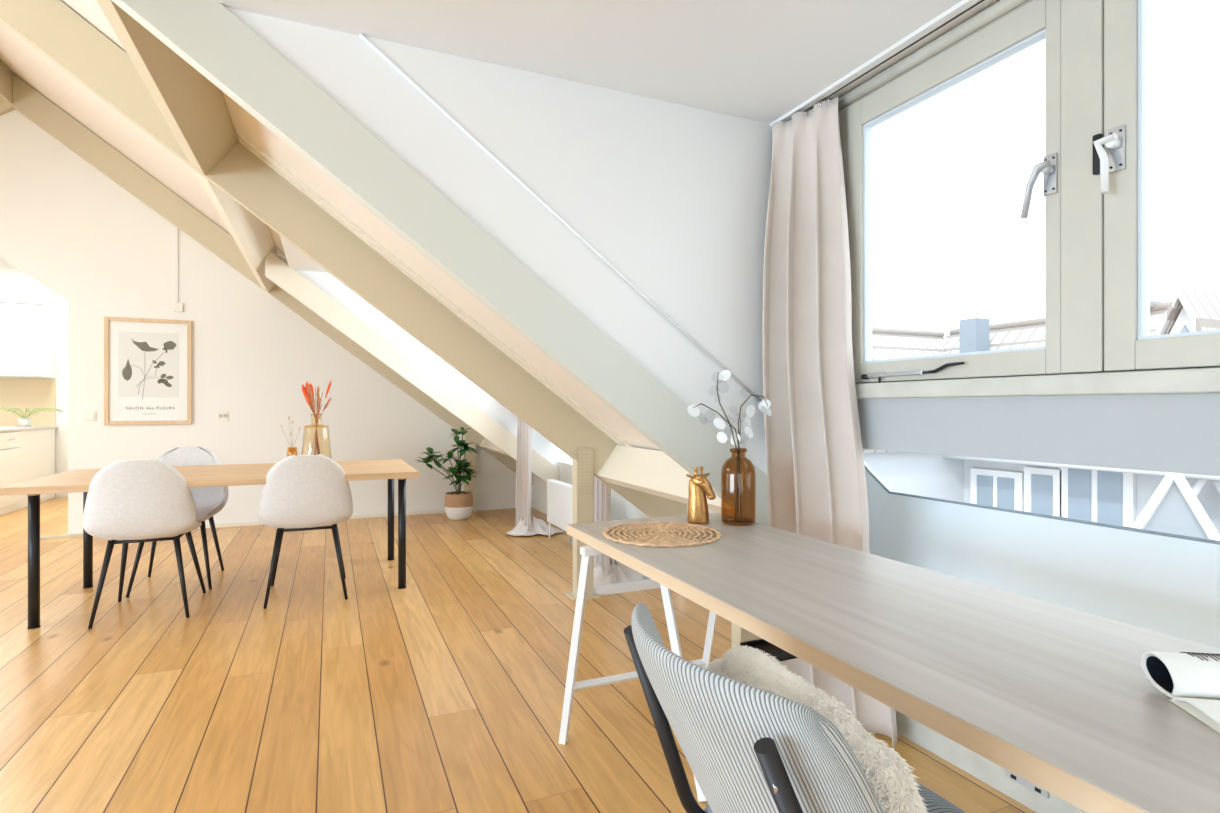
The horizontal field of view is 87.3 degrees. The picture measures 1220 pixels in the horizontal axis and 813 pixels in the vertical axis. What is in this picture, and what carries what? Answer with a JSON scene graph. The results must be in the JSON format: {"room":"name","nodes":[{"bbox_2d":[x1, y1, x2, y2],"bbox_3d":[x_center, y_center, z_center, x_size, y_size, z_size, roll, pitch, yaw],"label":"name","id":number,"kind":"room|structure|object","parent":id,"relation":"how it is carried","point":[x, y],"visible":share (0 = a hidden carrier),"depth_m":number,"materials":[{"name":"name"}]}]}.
{"room":"home office","nodes":[
{"label":"home office","id":0,"kind":"room"},
{"bbox_2d":[0,257,67,496],"bbox_3d":[-7.319,-0.550,8.122,3.900,3.400,0.150,0,0,-24],"label":"wall","id":1,"kind":"structure","parent":0,"point":[14,283],"depth_m":8.16,"materials":[{"name":"white paint"}]},
{"bbox_2d":[0,379,55,425],"bbox_3d":[-8.056,-0.050,7.710,2.180,0.600,0.015,0,0,-24],"label":"backsplash","id":2,"kind":"structure","parent":1,"relation":"attached to","point":[31,394],"depth_m":8.03,"materials":[{"name":"beige"}]},
{"bbox_2d":[0,297,55,377],"bbox_3d":[-7.846,-0.840,7.581,1.900,0.940,0.420,0,0,-24],"label":"upper cabinet","id":3,"kind":"object","parent":1,"relation":"attached to","point":[27,325],"visible":1,"depth_m":7.72,"materials":[{"name":"white"}]},
{"bbox_2d":[0,109,515,534],"bbox_3d":[-4.298,-0.903,5.957,7.700,4.106,0.160,0,0,-24],"label":"wall","id":4,"kind":"structure","parent":0,"point":[65,224],"depth_m":6.05,"materials":[{"name":"white paint"}]},
{"bbox_2d":[0,59,11,103],"bbox_3d":[-3.123,-2.725,0.839,0.090,0.290,10.040,0,0,-24],"label":"trim","id":5,"kind":"structure","parent":4,"relation":"attached to","point":[5,72],"depth_m":5.36,"materials":[{"name":"beige paint"}]},
{"bbox_2d":[40,534,82,539],"bbox_3d":[-4.725,1.137,5.648,0.570,0.025,0.037,0,0,-24],"label":"trim","id":6,"kind":"structure","parent":4,"relation":"attached to","point":[69,535],"depth_m":5.60,"materials":[{"name":"beige paint"}]},
{"bbox_2d":[84,411,95,420],"bbox_3d":[-4.639,0.080,5.713,0.085,0.085,0.013,0,0,-24],"label":"light switch","id":7,"kind":"object","parent":4,"relation":"attached to","point":[88,415],"visible":1,"depth_m":5.71,"materials":[{"name":"white plastic"}]},
{"bbox_2d":[104,317,191,424],"bbox_3d":[-4.236,-0.325,5.881,0.665,0.970,0.028,0,0,-24],"label":"framed poster","id":8,"kind":"object","parent":4,"relation":"attached to","point":[148,362],"visible":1,"depth_m":5.87,"materials":[{"name":"beige paper"}]},
{"bbox_2d":[174,228,182,311],"bbox_3d":[-4.029,-1.280,5.976,0.072,0.780,0.020,0,0,-24],"label":"cable conduit","id":9,"kind":"object","parent":4,"relation":"attached to","point":[178,307],"visible":1,"depth_m":5.97,"materials":[{"name":"white paint"}]},
{"bbox_2d":[219,411,227,420],"bbox_3d":[-3.700,0.085,6.125,0.080,0.090,0.012,0,0,-24],"label":"power socket","id":10,"kind":"object","parent":4,"relation":"attached to","point":[223,415],"visible":1,"depth_m":6.12,"materials":[{"name":"white plastic"}]},
{"bbox_2d":[70,509,445,533],"bbox_3d":[-3.187,1.133,6.349,3.450,0.035,0.012,0,0,-24],"label":"baseboard","id":11,"kind":"structure","parent":4,"relation":"attached to","point":[428,511],"depth_m":6.60,"materials":[{"name":"beige paint"}]},
{"bbox_2d":[0,73,532,484],"bbox_3d":[-4.176,-0.894,5.890,7.630,3.910,0.059,0,0,-24],"label":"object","id":12,"kind":"structure","parent":4,"relation":"attached to","point":[26,100],"depth_m":5.91,"materials":[{"name":"beige paint"}]},
{"bbox_2d":[464,436,475,511],"bbox_3d":[-1.539,0.732,7.038,0.118,0.835,0.069,0,0,-24],"label":"trim","id":13,"kind":"structure","parent":4,"relation":"attached to","point":[469,457],"depth_m":7.01,"materials":[{"name":"beige paint"}]},
{"bbox_2d":[280,235,327,271],"bbox_3d":[-1.233,-1.205,4.733,2.145,0.140,2.340,0,0,-24],"label":"ceiling","id":14,"kind":"structure","parent":0,"point":[296,259],"depth_m":4.96,"materials":[{"name":"white paint"}]},
{"bbox_3d":[-0.687,-1.128,5.654,0.044,0.014,0.550,0,0,-24],"label":"rail","id":15,"kind":"object","parent":14,"relation":"attached to","visible":0},
{"bbox_2d":[505,416,563,535],"bbox_3d":[-0.665,0.016,5.825,0.449,2.248,0.469,0,0,26],"label":"curtain","id":16,"kind":"object","parent":15,"relation":"hanging from","point":[525,525],"visible":0.59,"depth_m":5.77,"materials":[{"name":"white fabric"}]},
{"bbox_3d":[0.023,-1.128,4.032,0.044,0.014,0.550,0,0,-24],"label":"rail","id":17,"kind":"object","parent":14,"relation":"attached to","visible":0},
{"bbox_2d":[594,475,643,585],"bbox_3d":[-0.012,0.016,4.205,0.531,2.248,0.468,0,0,37],"label":"curtain","id":18,"kind":"object","parent":17,"relation":"hanging from","point":[606,571],"visible":0.3,"depth_m":4.12,"materials":[{"name":"white fabric"}]},
{"bbox_2d":[0,0,661,450],"bbox_3d":[-0.858,-1.106,1.862,4.880,3.820,10.500,0,0,-24],"label":"ceiling","id":19,"kind":"structure","parent":0,"point":[25,61],"depth_m":3.50,"materials":[{"name":"white paint"}]},
{"bbox_2d":[236,128,631,446],"bbox_3d":[-0.797,-0.518,3.394,2.060,1.575,0.022,0,0,-24],"label":"trim","id":20,"kind":"structure","parent":19,"relation":"attached to","point":[239,133],"depth_m":3.31,"materials":[{"name":"beige paint"}]},
{"bbox_2d":[272,252,572,467],"bbox_3d":[-1.544,-0.209,5.792,2.985,2.239,0.050,0,0,-24],"label":"wall","id":21,"kind":"structure","parent":0,"point":[329,284],"depth_m":5.72,"materials":[{"name":"white paint"}]},
{"bbox_2d":[194,170,277,291],"bbox_3d":[-2.611,-1.229,4.697,0.199,0.231,3.380,0,0,-24],"label":"trim","id":22,"kind":"structure","parent":21,"relation":"attached to","point":[252,236],"depth_m":4.32,"materials":[{"name":"beige paint"}]},
{"bbox_2d":[265,252,559,482],"bbox_3d":[-1.498,-0.111,5.757,2.830,2.345,0.050,0,0,-24],"label":"trim","id":23,"kind":"structure","parent":21,"relation":"attached to","point":[277,271],"depth_m":5.58,"materials":[{"name":"beige paint"}]},
{"bbox_2d":[479,438,507,454],"bbox_3d":[-1.134,0.354,6.566,0.173,0.208,1.140,0,0,-24],"label":"trim","id":24,"kind":"structure","parent":21,"relation":"attached to","point":[485,444],"depth_m":6.66,"materials":[{"name":"beige paint"}]},
{"bbox_2d":[270,167,596,427],"bbox_3d":[-0.625,-0.209,3.692,2.985,2.239,0.055,0,0,-24],"label":"wall","id":25,"kind":"structure","parent":0,"point":[270,167],"depth_m":3.51,"materials":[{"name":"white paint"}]},
{"bbox_2d":[0,0,686,517],"bbox_3d":[-2.797,-0.894,2.739,7.630,3.910,0.060,0,0,-24],"label":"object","id":26,"kind":"structure","parent":25,"relation":"attached to","point":[51,27],"depth_m":3.30,"materials":[{"name":"beige paint"}]},
{"bbox_2d":[239,137,624,445],"bbox_3d":[-0.841,-0.518,3.495,2.060,1.575,0.022,0,0,-24],"label":"trim","id":27,"kind":"structure","parent":25,"relation":"attached to","point":[241,141],"depth_m":3.41,"materials":[{"name":"beige paint"}]},
{"bbox_2d":[573,459,593,596],"bbox_3d":[-0.164,0.732,3.884,0.110,0.835,0.072,0,0,-24],"label":"trim","id":28,"kind":"structure","parent":25,"relation":"attached to","point":[583,505],"depth_m":3.85,"materials":[{"name":"beige paint"}]},
{"bbox_2d":[578,448,592,495],"bbox_3d":[-0.147,0.390,3.848,0.092,0.280,0.004,0,0,-24],"label":"plate","id":29,"kind":"object","parent":25,"relation":"attached to","point":[585,456],"visible":1,"depth_m":3.85,"materials":[{"name":"beige paint"}]},
{"bbox_2d":[226,7,766,474],"bbox_3d":[-0.176,-0.337,2.242,2.645,1.984,0.050,0,0,-24],"label":"sloped ceiling","id":30,"kind":"structure","parent":0,"point":[342,65],"depth_m":2.14,"materials":[{"name":"white paint"}]},
{"bbox_2d":[97,0,238,174],"bbox_3d":[-1.619,-1.229,2.430,0.199,0.231,1.450,0,0,-24],"label":"trim","id":31,"kind":"structure","parent":30,"relation":"attached to","point":[195,110],"depth_m":2.42,"materials":[{"name":"beige paint"}]},
{"bbox_2d":[111,0,768,525],"bbox_3d":[-2.191,-0.861,1.353,7.630,3.845,0.065,0,0,-24],"label":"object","id":32,"kind":"structure","parent":30,"relation":"attached to","point":[208,36],"depth_m":2.03,"materials":[{"name":"white paint"}]},
{"bbox_2d":[359,34,760,402],"bbox_3d":[-0.020,-0.526,2.272,1.622,1.222,0.012,0,0,-24],"label":"trim","id":33,"kind":"structure","parent":30,"relation":"attached to","point":[361,36],"depth_m":2.18,"materials":[{"name":"white paint"}]},
{"bbox_2d":[359,34,771,400],"bbox_3d":[-0.017,-0.520,2.285,1.639,1.229,0.020,0,0,-24],"label":"wall","id":34,"kind":"structure","parent":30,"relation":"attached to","point":[675,196],"depth_m":2.34,"materials":[{"name":"white paint"}]},
{"bbox_2d":[597,445,731,515],"bbox_3d":[0.297,0.346,3.268,0.193,0.223,1.450,0,0,-24],"label":"trim","id":35,"kind":"structure","parent":30,"relation":"attached to","point":[653,472],"depth_m":3.37,"materials":[{"name":"beige paint"}]},
{"bbox_2d":[732,508,761,648],"bbox_3d":[0.558,0.777,2.555,0.130,0.747,0.065,0,0,-24],"label":"trim","id":36,"kind":"structure","parent":30,"relation":"attached to","point":[739,634],"depth_m":2.52,"materials":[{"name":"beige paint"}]},
{"bbox_2d":[0,497,1035,812],"bbox_3d":[-3.269,1.250,2.608,9.100,0.200,13.800,0,0,-24],"label":"floor","id":37,"kind":"structure","parent":0,"point":[443,692],"depth_m":2.63,"materials":[{"name":"brown wood"}]},
{"bbox_2d":[0,428,54,514],"bbox_3d":[-7.562,0.708,6.995,1.951,0.885,1.680,0,0,-24],"label":"base cabinet","id":38,"kind":"object","parent":37,"relation":"on","point":[25,455],"visible":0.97,"depth_m":7.29,"materials":[{"name":"white wood"}]},
{"bbox_2d":[0,425,57,431],"bbox_3d":[-7.580,0.249,6.984,1.950,0.028,1.694,0,0,-24],"label":"countertop","id":39,"kind":"structure","parent":38,"relation":"on","point":[2,428],"depth_m":7.33,"materials":[{"name":"white"}]},
{"bbox_2d":[0,408,62,426],"bbox_3d":[-6.960,0.123,7.583,0.671,0.222,0.682,0,0,31],"label":"plant","id":40,"kind":"object","parent":39,"relation":"on","point":[23,422],"visible":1,"depth_m":7.58,"materials":[{"name":"green plant"}]},
{"bbox_2d":[82,459,205,628],"bbox_3d":[-2.584,0.712,3.598,0.505,0.879,0.612,0,0,-24],"label":"dining chair","id":41,"kind":"object","parent":37,"relation":"on","point":[134,500],"visible":1,"depth_m":3.37,"materials":[{"name":"beige fabric"}]},
{"bbox_2d":[126,446,228,596],"bbox_3d":[-2.834,0.712,4.221,0.505,0.879,0.612,0,0,-24],"label":"dining chair","id":42,"kind":"object","parent":37,"relation":"on","point":[209,501],"visible":0.51,"depth_m":4.43,"materials":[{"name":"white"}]},
{"bbox_2d":[0,459,418,628],"bbox_3d":[-2.307,0.775,4.033,2.000,0.750,1.040,0,0,-24],"label":"dining table","id":43,"kind":"object","parent":37,"relation":"on","point":[77,480],"visible":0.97,"depth_m":3.85,"materials":[{"name":"brown wood"}]},
{"bbox_2d":[301,414,331,456],"bbox_3d":[-2.002,0.223,4.364,0.196,0.349,0.196,0,0,-24],"label":"glass bottle vase","id":44,"kind":"object","parent":43,"relation":"on","point":[311,414],"visible":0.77,"depth_m":4.35,"materials":[{"name":"glass"}]},
{"bbox_2d":[302,380,331,454],"bbox_3d":[-2.000,0.099,4.365,0.187,0.567,0.108,0,0,-24],"label":"bunch","id":45,"kind":"object","parent":44,"relation":"in","point":[307,390],"visible":0.92,"depth_m":4.35,"materials":[{"name":"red plant"}]},
{"bbox_3d":[-2.163,0.336,4.358,0.072,0.123,0.072,0,0,-24],"label":"glass vase","id":46,"kind":"object","parent":43,"relation":"on","visible":0},
{"bbox_2d":[280,416,300,454],"bbox_3d":[-2.171,0.222,4.352,0.126,0.327,0.031,0,0,-29],"label":"sprigs","id":47,"kind":"object","parent":46,"relation":"in","point":[292,421],"visible":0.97,"depth_m":4.36,"materials":[{"name":"beige plant"}]},
{"bbox_2d":[258,454,352,608],"bbox_3d":[-1.855,0.712,3.928,0.505,0.879,0.612,0,0,-24],"label":"dining chair","id":48,"kind":"object","parent":37,"relation":"on","point":[300,492],"visible":1,"depth_m":3.69,"materials":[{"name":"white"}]},
{"bbox_2d":[417,427,479,519],"bbox_3d":[-1.687,0.679,6.602,0.669,0.942,0.335,0,0,6],"label":"potted plant","id":49,"kind":"object","parent":37,"relation":"on","point":[458,503],"visible":0.98,"depth_m":6.54,"materials":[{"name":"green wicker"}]},
{"bbox_2d":[565,592,600,600],"bbox_3d":[-0.163,1.144,3.891,0.180,0.012,0.140,0,0,-24],"label":"trim","id":50,"kind":"structure","parent":37,"relation":"on","point":[570,595],"depth_m":3.85,"materials":[{"name":"beige paint"}]},
{"bbox_2d":[547,479,626,539],"bbox_3d":[-0.188,0.884,5.079,0.333,0.528,1.118,0,0,-24],"label":"radiator","id":51,"kind":"object","parent":37,"relation":"on","point":[559,494],"visible":0.53,"depth_m":5.17,"materials":[{"name":"white metal"}]},
{"bbox_2d":[558,546,716,801],"bbox_3d":[0.179,0.800,2.087,0.572,0.712,0.502,0,0,-24],"label":"trestle","id":52,"kind":"object","parent":37,"relation":"on","point":[587,552],"visible":0.45,"depth_m":2.10,"materials":[{"name":"white metal"}]},
{"bbox_2d":[567,512,1219,812],"bbox_3d":[0.535,0.480,1.452,0.626,0.140,1.992,0,0,-24],"label":"desk","id":53,"kind":"object","parent":52,"relation":"on","point":[1060,698],"visible":0.88,"depth_m":1.07,"materials":[{"name":"wood"},{"name":"white metal"}]},
{"bbox_2d":[603,521,721,547],"bbox_3d":[0.166,0.406,2.054,0.380,0.012,0.380,0,0,-24],"label":"placemat","id":54,"kind":"object","parent":53,"relation":"on","point":[657,535],"visible":1,"depth_m":2.02,"materials":[{"name":"wicker"}]},
{"bbox_2d":[685,466,715,523],"bbox_3d":[0.319,0.310,2.271,0.106,0.199,0.072,0,0,0],"label":"giraffe figurine","id":55,"kind":"object","parent":53,"relation":"on","point":[699,485],"visible":1,"depth_m":2.25,"materials":[{"name":"gold metal"}]},
{"bbox_2d":[721,448,755,525],"bbox_3d":[0.452,0.278,2.255,0.120,0.264,0.120,0,0,-24],"label":"bottle","id":56,"kind":"object","parent":53,"relation":"on","point":[737,524],"visible":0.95,"depth_m":2.24,"materials":[{"name":"brown glass"}]},
{"bbox_2d":[687,370,770,519],"bbox_3d":[0.422,0.133,2.253,0.296,0.530,0.074,0,0,5],"label":"sprigs","id":57,"kind":"object","parent":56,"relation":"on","point":[693,410],"visible":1,"depth_m":2.25,"materials":[{"name":"white plant"}]},
{"bbox_2d":[740,639,797,661],"bbox_3d":[0.534,0.497,1.511,0.475,0.106,0.100,0,0,-24],"label":"cable tray","id":58,"kind":"object","parent":53,"relation":"on","point":[761,644],"depth_m":1.44,"materials":[{"name":"black metal"}]},
{"bbox_2d":[1141,651,1219,732],"bbox_3d":[0.921,0.382,0.813,0.304,0.056,0.240,0,0,10],"label":"magazine","id":59,"kind":"object","parent":53,"relation":"on","point":[1191,679],"visible":1,"depth_m":0.89,"materials":[{"name":"white paper"}]},
{"bbox_2d":[624,603,966,812],"bbox_3d":[0.328,0.723,0.924,0.590,0.844,0.463,0,0,-24],"label":"desk chair","id":60,"kind":"object","parent":37,"relation":"on","point":[747,748],"visible":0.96,"depth_m":0.72,"materials":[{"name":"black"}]},
{"bbox_2d":[705,645,928,812],"bbox_3d":[0.255,0.509,0.876,0.178,0.321,0.455,0,0,-24],"label":"fur throw","id":61,"kind":"object","parent":60,"relation":"on","point":[894,787],"visible":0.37,"depth_m":0.77,"materials":[{"name":"beige fur"}]},
{"bbox_2d":[531,474,546,514],"bbox_3d":[-0.636,0.825,6.844,0.080,0.650,1.150,0,0,-24],"label":"wall","id":62,"kind":"structure","parent":0,"point":[539,487],"depth_m":7.07,"materials":[{"name":"white paint"}]},
{"bbox_2d":[559,461,649,519],"bbox_3d":[-0.026,0.840,5.206,0.055,0.620,2.240,0,0,-24],"label":"wall","id":63,"kind":"structure","parent":0,"point":[621,509],"depth_m":4.96,"materials":[{"name":"white paint"}]},
{"bbox_2d":[570,537,649,579],"bbox_3d":[-0.005,1.125,4.801,0.120,0.050,1.400,0,0,-24],"label":"baseboard","id":64,"kind":"structure","parent":63,"relation":"attached to","point":[571,538],"depth_m":4.60,"materials":[{"name":"grey wood"}]},
{"bbox_2d":[594,579,660,594],"bbox_3d":[0.186,1.127,4.043,0.658,0.045,0.060,0,0,-24],"label":"trim","id":65,"kind":"structure","parent":63,"relation":"attached to","point":[639,585],"depth_m":3.98,"materials":[{"name":"white wood"}]},
{"bbox_2d":[211,0,998,123],"bbox_3d":[0.286,-1.205,1.260,2.145,0.140,2.320,0,0,-24],"label":"ceiling","id":66,"kind":"structure","parent":0,"point":[758,60],"depth_m":1.96,"materials":[{"name":"white paint"}]},
{"bbox_2d":[857,394,1219,475],"bbox_3d":[1.190,0.059,1.601,0.035,0.174,2.220,0,0,-24],"label":"wall","id":67,"kind":"structure","parent":0,"point":[1172,433],"depth_m":1.64,"materials":[{"name":"grey paint"}]},
{"bbox_2d":[770,0,1219,398],"bbox_3d":[1.177,-0.582,1.595,0.205,1.107,2.220,0,0,-24],"label":"window","id":68,"kind":"structure","parent":67,"relation":"in","point":[1095,166],"depth_m":1.62,"materials":[{"name":"paint"}]},
{"bbox_2d":[762,96,896,746],"bbox_3d":[0.786,0.013,2.329,0.183,2.250,0.494,0,0,-42],"label":"curtain","id":69,"kind":"object","parent":68,"relation":"hanging from","point":[817,487],"visible":0.75,"depth_m":2.36,"materials":[{"name":"beige fabric"}]},
{"bbox_2d":[855,367,1219,383],"bbox_3d":[1.367,-0.102,1.679,0.350,0.035,2.220,0,0,-24],"label":"sill","id":70,"kind":"structure","parent":67,"relation":"attached to","point":[1204,367],"depth_m":1.63,"materials":[{"name":"paint"}]},
{"bbox_2d":[864,461,1219,647],"bbox_3d":[1.378,0.604,1.684,0.185,0.912,2.220,0,0,-24],"label":"wall","id":71,"kind":"structure","parent":0,"point":[1163,584],"depth_m":1.88,"materials":[{"name":"white paint"}]},
{"bbox_2d":[895,710,1080,812],"bbox_3d":[1.313,1.100,1.655,0.068,0.100,2.220,0,0,-24],"label":"baseboard","id":72,"kind":"structure","parent":71,"relation":"attached to","point":[981,768],"depth_m":1.98,"materials":[{"name":"paint"}]},
{"bbox_2d":[1006,769,1048,797],"bbox_3d":[1.192,1.075,1.831,0.012,0.024,0.120,0,0,-24],"label":"power socket","id":73,"kind":"object","parent":71,"relation":"attached to","point":[1031,786],"visible":0.62,"depth_m":1.82,"materials":[{"name":"grey plastic"}]},
{"bbox_2d":[864,464,1219,544],"bbox_3d":[1.447,0.123,1.715,0.026,0.470,2.223,0,0,-24],"label":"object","id":74,"kind":"object","parent":71,"relation":"attached to","point":[866,468],"visible":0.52,"depth_m":1.92,"materials":[{"name":"white paint"}]},
{"label":"outside","id":75,"kind":"structure","parent":0,"visible":0},
{"bbox_3d":[22.663,7.250,26.288,57.400,0.200,90.000,0,0,-24],"label":"ground","id":76,"kind":"structure","parent":75,"visible":0},
{"bbox_2d":[863,289,1219,534],"bbox_3d":[7.524,2.425,9.186,12.550,9.450,17.200,0,0,-24],"label":"house","id":77,"kind":"structure","parent":76,"relation":"on","point":[1114,496],"depth_m":12.06,"materials":[{"name":"white paint"}]},
{"bbox_2d":[1150,300,1161,306],"bbox_3d":[9.851,-2.075,12.660,0.700,0.450,1.500,0,0,-24],"label":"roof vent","id":78,"kind":"object","parent":77,"relation":"attached to","point":[1152,303],"depth_m":11.97,"materials":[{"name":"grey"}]},
{"bbox_2d":[1132,472,1219,540],"bbox_3d":[8.148,4.003,8.946,1.020,6.294,2.100,0,0,-24],"label":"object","id":79,"kind":"object","parent":76,"relation":"on","point":[1180,512],"visible":0.13,"depth_m":8.79,"materials":[{"name":"white"}]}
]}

